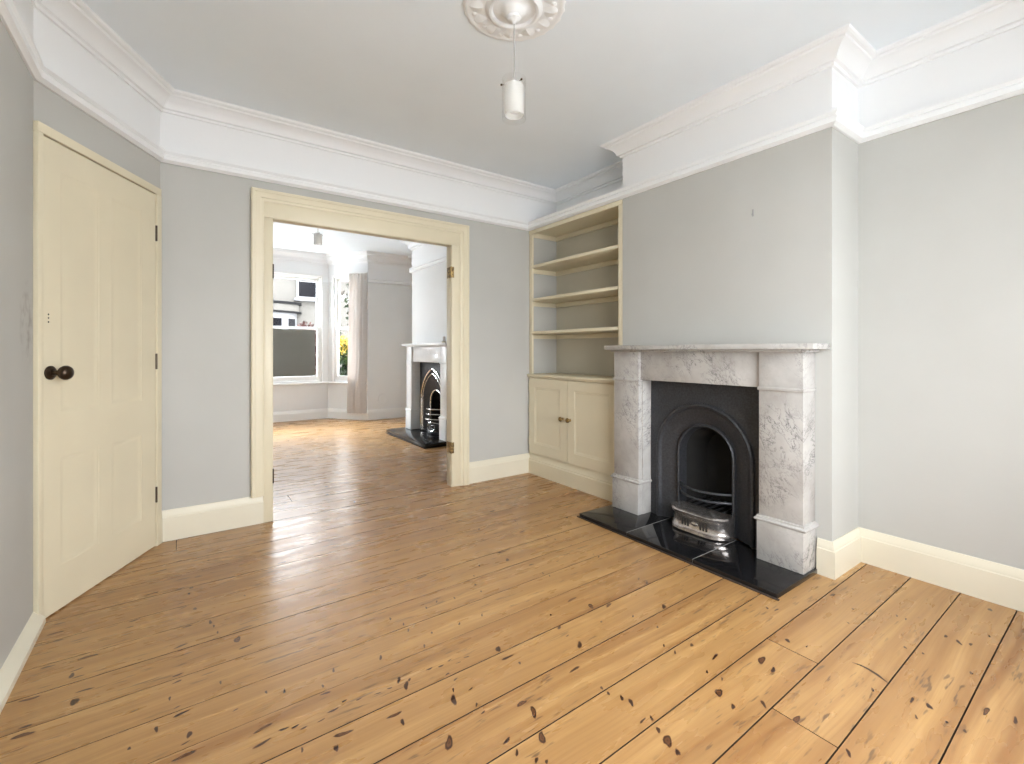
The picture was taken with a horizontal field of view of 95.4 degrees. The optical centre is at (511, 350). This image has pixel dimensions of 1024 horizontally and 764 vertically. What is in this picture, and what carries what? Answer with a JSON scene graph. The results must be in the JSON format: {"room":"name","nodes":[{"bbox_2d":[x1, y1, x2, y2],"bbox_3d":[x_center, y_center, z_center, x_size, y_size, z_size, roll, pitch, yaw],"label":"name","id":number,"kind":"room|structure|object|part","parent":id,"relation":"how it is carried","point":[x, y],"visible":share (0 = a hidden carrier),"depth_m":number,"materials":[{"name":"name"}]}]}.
{"room":"living room","nodes":[
{"label":"living room","id":0,"kind":"room"},
{"bbox_2d":[0,0,32,668],"bbox_3d":[-1.065,-0.260,0.513,0.150,2.820,3.370,0,0,-35],"label":"wall","id":1,"kind":"structure","parent":0,"point":[16,81],"depth_m":1.71,"materials":[{"name":"grey paint"}]},
{"bbox_2d":[0,612,45,713],"bbox_3d":[-1.027,1.101,0.622,0.043,0.058,3.203,0,0,-35],"label":"baseboard","id":2,"kind":"structure","parent":1,"relation":"attached to","point":[13,665],"depth_m":1.67,"materials":[{"name":"beige paint"}]},
{"bbox_2d":[33,7,159,187],"bbox_3d":[-2.092,-0.260,2.320,0.130,2.820,1.076,0,0,-8],"label":"wall","id":3,"kind":"structure","parent":0,"point":[57,50],"depth_m":2.23,"materials":[{"name":"grey paint"}]},
{"bbox_2d":[33,120,161,614],"bbox_3d":[-2.081,0.090,2.320,0.152,2.080,0.829,0,0,-8],"label":"door frame","id":4,"kind":"structure","parent":3,"relation":"attached to","point":[40,129],"depth_m":1.93,"materials":[{"name":"beige paint"}]},
{"bbox_2d":[43,135,157,617],"bbox_3d":[-1.996,0.111,2.324,0.134,2.026,0.760,0,0,-8],"label":"door","id":5,"kind":"structure","parent":3,"relation":"in","point":[100,231],"depth_m":2.22,"materials":[{"name":"beige paint"}]},
{"bbox_3d":[-1.924,0.093,1.988,0.082,0.062,0.062,0,0,-8],"label":"knob","id":6,"kind":"part","parent":5,"relation":"part of","materials":[{"name":"brown metal"}]},
{"bbox_3d":[-2.005,-0.253,2.142,0.035,1.055,0.230,0,0,-8],"label":"panel","id":7,"kind":"part","parent":5,"relation":"part of","materials":[{"name":"beige paint"}]},
{"bbox_3d":[-2.005,0.697,2.142,0.035,0.477,0.230,0,0,-8],"label":"panel","id":8,"kind":"part","parent":5,"relation":"part of","materials":[{"name":"beige paint"}]},
{"bbox_3d":[-2.046,-0.253,2.452,0.035,1.055,0.235,0,0,-8],"label":"panel","id":9,"kind":"part","parent":5,"relation":"part of","materials":[{"name":"beige paint"}]},
{"bbox_3d":[-2.046,0.697,2.452,0.035,0.477,0.235,0,0,-8],"label":"panel","id":10,"kind":"part","parent":5,"relation":"part of","materials":[{"name":"beige paint"}]},
{"bbox_2d":[31,0,1023,205],"bbox_3d":[0.158,-1.472,1.928,3.489,0.105,3.960,0,0,-35],"label":"crown molding","id":11,"kind":"structure","parent":3,"relation":"attached to","point":[844,49],"depth_m":2.59,"materials":[{"name":"white paint"}]},
{"bbox_2d":[273,260,411,411],"bbox_3d":[-3.477,-0.310,7.313,4.040,2.920,0.790,0,0,-35],"label":"wall","id":12,"kind":"structure","parent":0,"point":[389,306],"depth_m":7.79,"materials":[{"name":"grey paint"}]},
{"bbox_2d":[273,271,322,383],"bbox_3d":[-3.744,-0.377,7.465,1.330,1.787,0.132,0,0,-35],"label":"window","id":13,"kind":"structure","parent":12,"relation":"in","point":[293,347],"depth_m":7.63,"materials":[{"name":"white paint"}]},
{"bbox_3d":[-3.762,-0.792,7.490,1.264,0.856,0.040,0,0,-35],"label":"sash","id":14,"kind":"part","parent":13,"relation":"part of","materials":[{"name":"white paint"}]},
{"bbox_3d":[-3.736,0.044,7.453,1.264,0.889,0.040,0,0,-35],"label":"sash","id":15,"kind":"part","parent":13,"relation":"part of","materials":[{"name":"white paint"}]},
{"bbox_2d":[273,382,367,385],"bbox_3d":[-3.532,0.531,7.166,2.472,0.028,0.665,0,0,-35],"label":"board","id":16,"kind":"object","parent":12,"relation":"attached to","point":[303,382],"visible":0.5,"depth_m":7.65,"materials":[{"name":"white paint"}]},
{"bbox_2d":[273,407,406,422],"bbox_3d":[-3.024,1.048,7.063,3.962,0.165,1.580,0,0,-12],"label":"baseboard","id":17,"kind":"structure","parent":12,"relation":"attached to","point":[282,416],"depth_m":7.70,"materials":[{"name":"white paint"}]},
{"bbox_2d":[332,274,348,381],"bbox_3d":[-2.714,-0.377,7.790,0.608,1.787,0.132,0,0,17],"label":"window","id":18,"kind":"structure","parent":12,"relation":"in","point":[336,279],"depth_m":7.83,"materials":[{"name":"white paint"}]},
{"bbox_3d":[-2.719,0.044,7.777,0.542,0.889,0.040,0,0,17],"label":"sash","id":19,"kind":"part","parent":18,"relation":"part of","materials":[{"name":"white paint"}]},
{"bbox_3d":[-2.705,-0.792,7.819,0.542,0.856,0.040,0,0,17],"label":"sash","id":20,"kind":"part","parent":18,"relation":"part of","materials":[{"name":"white paint"}]},
{"bbox_2d":[273,240,426,266],"bbox_3d":[-2.288,-1.528,5.612,3.770,0.165,4.600,0,0,-35],"label":"crown molding","id":21,"kind":"structure","parent":12,"relation":"attached to","point":[354,257],"depth_m":7.63,"materials":[{"name":"white paint"}]},
{"bbox_3d":[-2.524,-1.278,7.620,0.240,0.017,0.305,0,0,-35],"label":"track","id":22,"kind":"object","parent":12,"relation":"attached to","visible":0},
{"bbox_2d":[347,273,367,413],"bbox_3d":[-2.539,-0.124,7.624,0.382,2.279,0.120,0,0,18],"label":"curtain","id":23,"kind":"object","parent":22,"relation":"hanging from","point":[358,287],"visible":1,"depth_m":7.60,"materials":[{"name":"fabric"}]},
{"bbox_2d":[273,222,411,255],"bbox_3d":[-2.344,-1.685,5.683,4.080,0.150,4.920,0,0,-35],"label":"ceiling","id":24,"kind":"structure","parent":0,"point":[285,236],"depth_m":6.85,"materials":[{"name":"paint"}]},
{"bbox_2d":[160,112,555,510],"bbox_3d":[-0.903,-0.285,3.689,4.040,2.870,0.140,0,0,-35],"label":"wall","id":25,"kind":"structure","parent":0,"point":[206,215],"depth_m":3.00,"materials":[{"name":"grey paint"}]},
{"bbox_2d":[162,496,263,541],"bbox_3d":[-1.860,1.039,2.906,0.552,0.182,0.028,0,0,-35],"label":"baseboard","id":26,"kind":"structure","parent":25,"relation":"attached to","point":[190,521],"depth_m":2.89,"materials":[{"name":"beige paint"}]},
{"bbox_2d":[251,187,468,522],"bbox_3d":[-1.075,0.035,3.560,1.630,2.190,0.211,0,0,-35],"label":"trim","id":27,"kind":"structure","parent":25,"relation":"attached to","point":[268,207],"depth_m":3.26,"materials":[{"name":"beige paint"}]},
{"bbox_2d":[469,453,529,483],"bbox_3d":[-0.106,1.041,4.156,0.659,0.178,0.020,0,0,-35],"label":"baseboard","id":28,"kind":"structure","parent":25,"relation":"attached to","point":[495,468],"depth_m":4.13,"materials":[{"name":"beige paint"}]},
{"bbox_2d":[412,244,446,343],"bbox_3d":[-0.778,-0.240,6.267,0.550,2.740,1.520,0,0,-35],"label":"wall","id":29,"kind":"structure","parent":0,"point":[429,285],"depth_m":6.26,"materials":[{"name":"grey paint"}]},
{"bbox_2d":[368,255,446,285],"bbox_3d":[-1.237,-1.156,6.714,0.780,0.072,2.780,0,0,-35],"label":"rail","id":30,"kind":"object","parent":29,"relation":"attached to","point":[443,259],"visible":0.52,"depth_m":6.63,"materials":[{"name":"white paint"}]},
{"bbox_2d":[0,417,1023,763],"bbox_3d":[-1.195,1.138,4.040,3.970,0.016,9.172,0,0,-35],"label":"floor","id":31,"kind":"structure","parent":0,"point":[386,611],"depth_m":1.76,"materials":[{"name":"brown wood"}]},
{"bbox_2d":[385,427,446,448],"bbox_3d":[-1.200,1.103,6.013,0.431,0.055,1.285,0,0,-35],"label":"hearth","id":32,"kind":"object","parent":31,"relation":"on","point":[418,437],"visible":0.82,"depth_m":5.86,"materials":[{"name":"black stone"}]},
{"bbox_2d":[402,342,446,441],"bbox_3d":[-0.984,0.487,6.130,0.445,1.175,1.335,0,0,-35],"label":"fireplace","id":33,"kind":"object","parent":32,"relation":"on","point":[426,409],"visible":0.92,"depth_m":6.26,"materials":[{"name":"white stone"}]},
{"bbox_2d":[402,342,446,345],"bbox_3d":[-1.086,-0.085,6.057,0.194,0.030,1.335,0,0,-35],"label":"mantel shelf","id":34,"kind":"object","parent":33,"relation":"attached to","point":[415,344],"depth_m":5.90,"materials":[{"name":"white stone"}]},
{"bbox_3d":[-1.072,-0.063,6.065,0.160,0.014,1.250,0,0,-35],"label":"bed mould","id":35,"kind":"part","parent":33,"relation":"part of","materials":[{"name":"white stone"}]},
{"bbox_3d":[-1.057,0.038,6.075,0.124,0.213,0.872,0,0,-35],"label":"frieze panel","id":36,"kind":"part","parent":33,"relation":"part of","materials":[{"name":"white stone"}]},
{"bbox_3d":[-1.038,0.647,6.089,0.022,0.849,0.722,0,0,-35],"label":"arch trim","id":37,"kind":"part","parent":33,"relation":"part of","materials":[{"name":"silver metal"}]},
{"bbox_3d":[-1.038,0.681,6.089,0.012,0.782,0.616,0,0,-35],"label":"arch trim","id":38,"kind":"part","parent":33,"relation":"part of","materials":[{"name":"silver metal"}]},
{"bbox_3d":[-0.993,0.788,6.121,0.016,0.568,0.372,0,0,-35],"label":"arch trim","id":39,"kind":"part","parent":33,"relation":"part of","materials":[{"name":"black metal"}]},
{"bbox_2d":[527,373,613,501],"bbox_3d":[0.600,0.671,3.974,0.396,0.918,1.129,0,0,-35],"label":"base cabinet","id":40,"kind":"object","parent":31,"relation":"on","point":[571,416],"visible":0.78,"depth_m":3.84,"materials":[{"name":"beige paint"}]},
{"bbox_3d":[0.313,0.588,4.112,0.008,0.526,0.367,0,0,-35],"label":"door panel","id":41,"kind":"part","parent":40,"relation":"part of","materials":[{"name":"beige paint"}]},
{"bbox_3d":[0.318,0.593,4.116,0.017,0.686,0.517,0,0,-35],"label":"door","id":42,"kind":"part","parent":40,"relation":"part of","materials":[{"name":"beige paint"}]},
{"bbox_2d":[529,199,622,375],"bbox_3d":[0.623,-0.479,3.990,0.341,1.381,1.129,0,0,-35],"label":"bookcase","id":43,"kind":"object","parent":40,"relation":"on","point":[588,265],"visible":0.65,"depth_m":4.15,"materials":[{"name":"beige paint"}]},
{"bbox_3d":[0.625,-0.169,3.992,0.330,0.026,1.121,0,0,-35],"label":"shelf","id":44,"kind":"part","parent":43,"relation":"part of","materials":[{"name":"beige paint"}]},
{"bbox_3d":[0.625,-0.474,3.992,0.330,0.026,1.121,0,0,-35],"label":"shelf","id":45,"kind":"part","parent":43,"relation":"part of","materials":[{"name":"beige paint"}]},
{"bbox_3d":[0.625,-0.782,3.992,0.330,0.026,1.121,0,0,-35],"label":"shelf","id":46,"kind":"part","parent":43,"relation":"part of","materials":[{"name":"beige paint"}]},
{"bbox_3d":[0.761,-0.448,4.089,0.002,1.315,1.127,0,0,-35],"label":"panel","id":47,"kind":"part","parent":43,"relation":"part of","materials":[{"name":"beige paint"}]},
{"bbox_3d":[0.630,0.593,3.676,0.017,0.686,0.549,0,0,-35],"label":"door","id":48,"kind":"part","parent":40,"relation":"part of","materials":[{"name":"beige paint"}]},
{"bbox_3d":[0.625,0.588,3.673,0.008,0.526,0.399,0,0,-35],"label":"door panel","id":49,"kind":"part","parent":40,"relation":"part of","materials":[{"name":"beige paint"}]},
{"bbox_2d":[577,505,816,600],"bbox_3d":[1.005,1.117,2.769,0.452,0.025,1.314,0,0,-35],"label":"hearth","id":50,"kind":"object","parent":31,"relation":"on","point":[734,561],"visible":0.91,"depth_m":2.58,"materials":[{"name":"black stone"}]},
{"bbox_2d":[604,343,829,574],"bbox_3d":[1.255,0.533,2.918,0.515,1.142,1.348,0,0,-35],"label":"fireplace","id":51,"kind":"object","parent":50,"relation":"on","point":[718,440],"visible":1,"depth_m":2.75,"materials":[{"name":"stone"}]},
{"bbox_3d":[1.149,0.095,2.857,0.114,0.201,0.803,0,0,-35],"label":"frieze panel","id":52,"kind":"part","parent":51,"relation":"part of","materials":[{"name":"stone"}]},
{"bbox_3d":[1.134,-0.001,2.847,0.150,0.014,1.277,0,0,-35],"label":"bed mould","id":53,"kind":"part","parent":51,"relation":"part of","materials":[{"name":"stone"}]},
{"bbox_2d":[604,343,829,349],"bbox_3d":[1.124,-0.023,2.825,0.194,0.030,1.348,0,0,-35],"label":"mantel shelf","id":54,"kind":"object","parent":51,"relation":"attached to","point":[778,346],"depth_m":2.56,"materials":[{"name":"stone"}]},
{"bbox_2d":[82,0,991,188],"bbox_3d":[0.177,-1.600,1.892,3.800,0.150,4.180,0,0,-35],"label":"ceiling","id":55,"kind":"structure","parent":0,"point":[417,76],"depth_m":2.45,"materials":[{"name":"paint"}]},
{"bbox_2d":[462,0,565,41],"bbox_3d":[0.009,-1.501,2.065,0.458,0.047,0.458,0,0,-35],"label":"ceiling rose","id":56,"kind":"object","parent":55,"relation":"attached to","point":[489,17],"visible":0.89,"depth_m":2.10,"materials":[{"name":"white paint"}]},
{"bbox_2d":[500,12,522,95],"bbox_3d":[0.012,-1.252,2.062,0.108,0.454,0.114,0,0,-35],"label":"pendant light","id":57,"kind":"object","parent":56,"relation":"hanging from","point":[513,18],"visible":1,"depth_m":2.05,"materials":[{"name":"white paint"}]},
{"bbox_2d":[623,67,857,546],"bbox_3d":[1.344,-0.198,2.977,0.340,2.655,1.353,0,0,-35],"label":"wall","id":58,"kind":"structure","parent":0,"point":[699,268],"depth_m":2.58,"materials":[{"name":"grey paint"}]},
{"bbox_2d":[556,25,1023,611],"bbox_3d":[1.645,-0.260,2.977,0.150,2.820,4.250,0,0,-35],"label":"wall","id":59,"kind":"structure","parent":0,"point":[941,201],"depth_m":2.23,"materials":[{"name":"grey paint"}]},
{"bbox_2d":[0,0,1023,230],"bbox_3d":[0.159,-1.156,1.927,3.489,0.072,3.959,0,0,-35],"label":"rail","id":60,"kind":"object","parent":59,"relation":"attached to","point":[10,15],"visible":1,"depth_m":2.51,"materials":[{"name":"white paint"}]},
{"bbox_2d":[816,527,1023,611],"bbox_3d":[2.136,1.041,1.845,0.360,0.178,1.534,0,0,-35],"label":"baseboard","id":61,"kind":"structure","parent":59,"relation":"attached to","point":[997,583],"depth_m":2.28,"materials":[{"name":"beige paint"}]},
{"label":"outside","id":62,"kind":"structure","parent":0,"visible":0},
{"bbox_3d":[-0.267,1.580,9.010,70.000,0.200,75.000,0,0,-35],"label":"ground","id":63,"kind":"structure","parent":62,"visible":0},
{"bbox_2d":[298,320,316,375],"bbox_3d":[-6.685,0.238,15.121,1.040,2.486,1.020,0,0,-6],"label":"bush","id":64,"kind":"object","parent":63,"relation":"on","point":[303,324],"visible":0.08,"depth_m":15.08,"materials":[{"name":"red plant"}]},
{"bbox_2d":[273,278,348,376],"bbox_3d":[-9.144,-1.045,18.917,11.400,5.050,6.965,0,0,-35],"label":"house","id":65,"kind":"structure","parent":63,"relation":"on","point":[294,301],"depth_m":16.58,"materials":[{"name":"white paint"}]},
{"bbox_3d":[-7.285,-2.270,16.879,0.830,0.640,0.040,0,0,-35],"label":"pane","id":66,"kind":"part","parent":65,"relation":"part of","materials":[{"name":"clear glass"}]},
{"bbox_2d":[339,290,344,334],"bbox_3d":[-5.145,-0.150,13.517,0.444,3.268,0.445,0,0,10],"label":"tree","id":67,"kind":"object","parent":63,"relation":"on","point":[342,292],"visible":0.13,"depth_m":13.60,"materials":[{"name":"green plant"}]},
{"bbox_2d":[339,335,347,375],"bbox_3d":[-3.877,0.554,11.009,1.275,1.944,1.076,0,0,-35],"label":"shrub","id":68,"kind":"object","parent":63,"relation":"on","point":[343,340],"visible":0.12,"depth_m":10.76,"materials":[{"name":"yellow plant"}]},
{"bbox_2d":[344,283,348,324],"bbox_3d":[-3.889,-1.123,14.642,2.598,5.207,2.546,0,0,-35],"label":"tree","id":69,"kind":"object","parent":63,"relation":"on","point":[347,297],"visible":0.02,"depth_m":14.20,"materials":[{"name":"green plant"}]}
]}

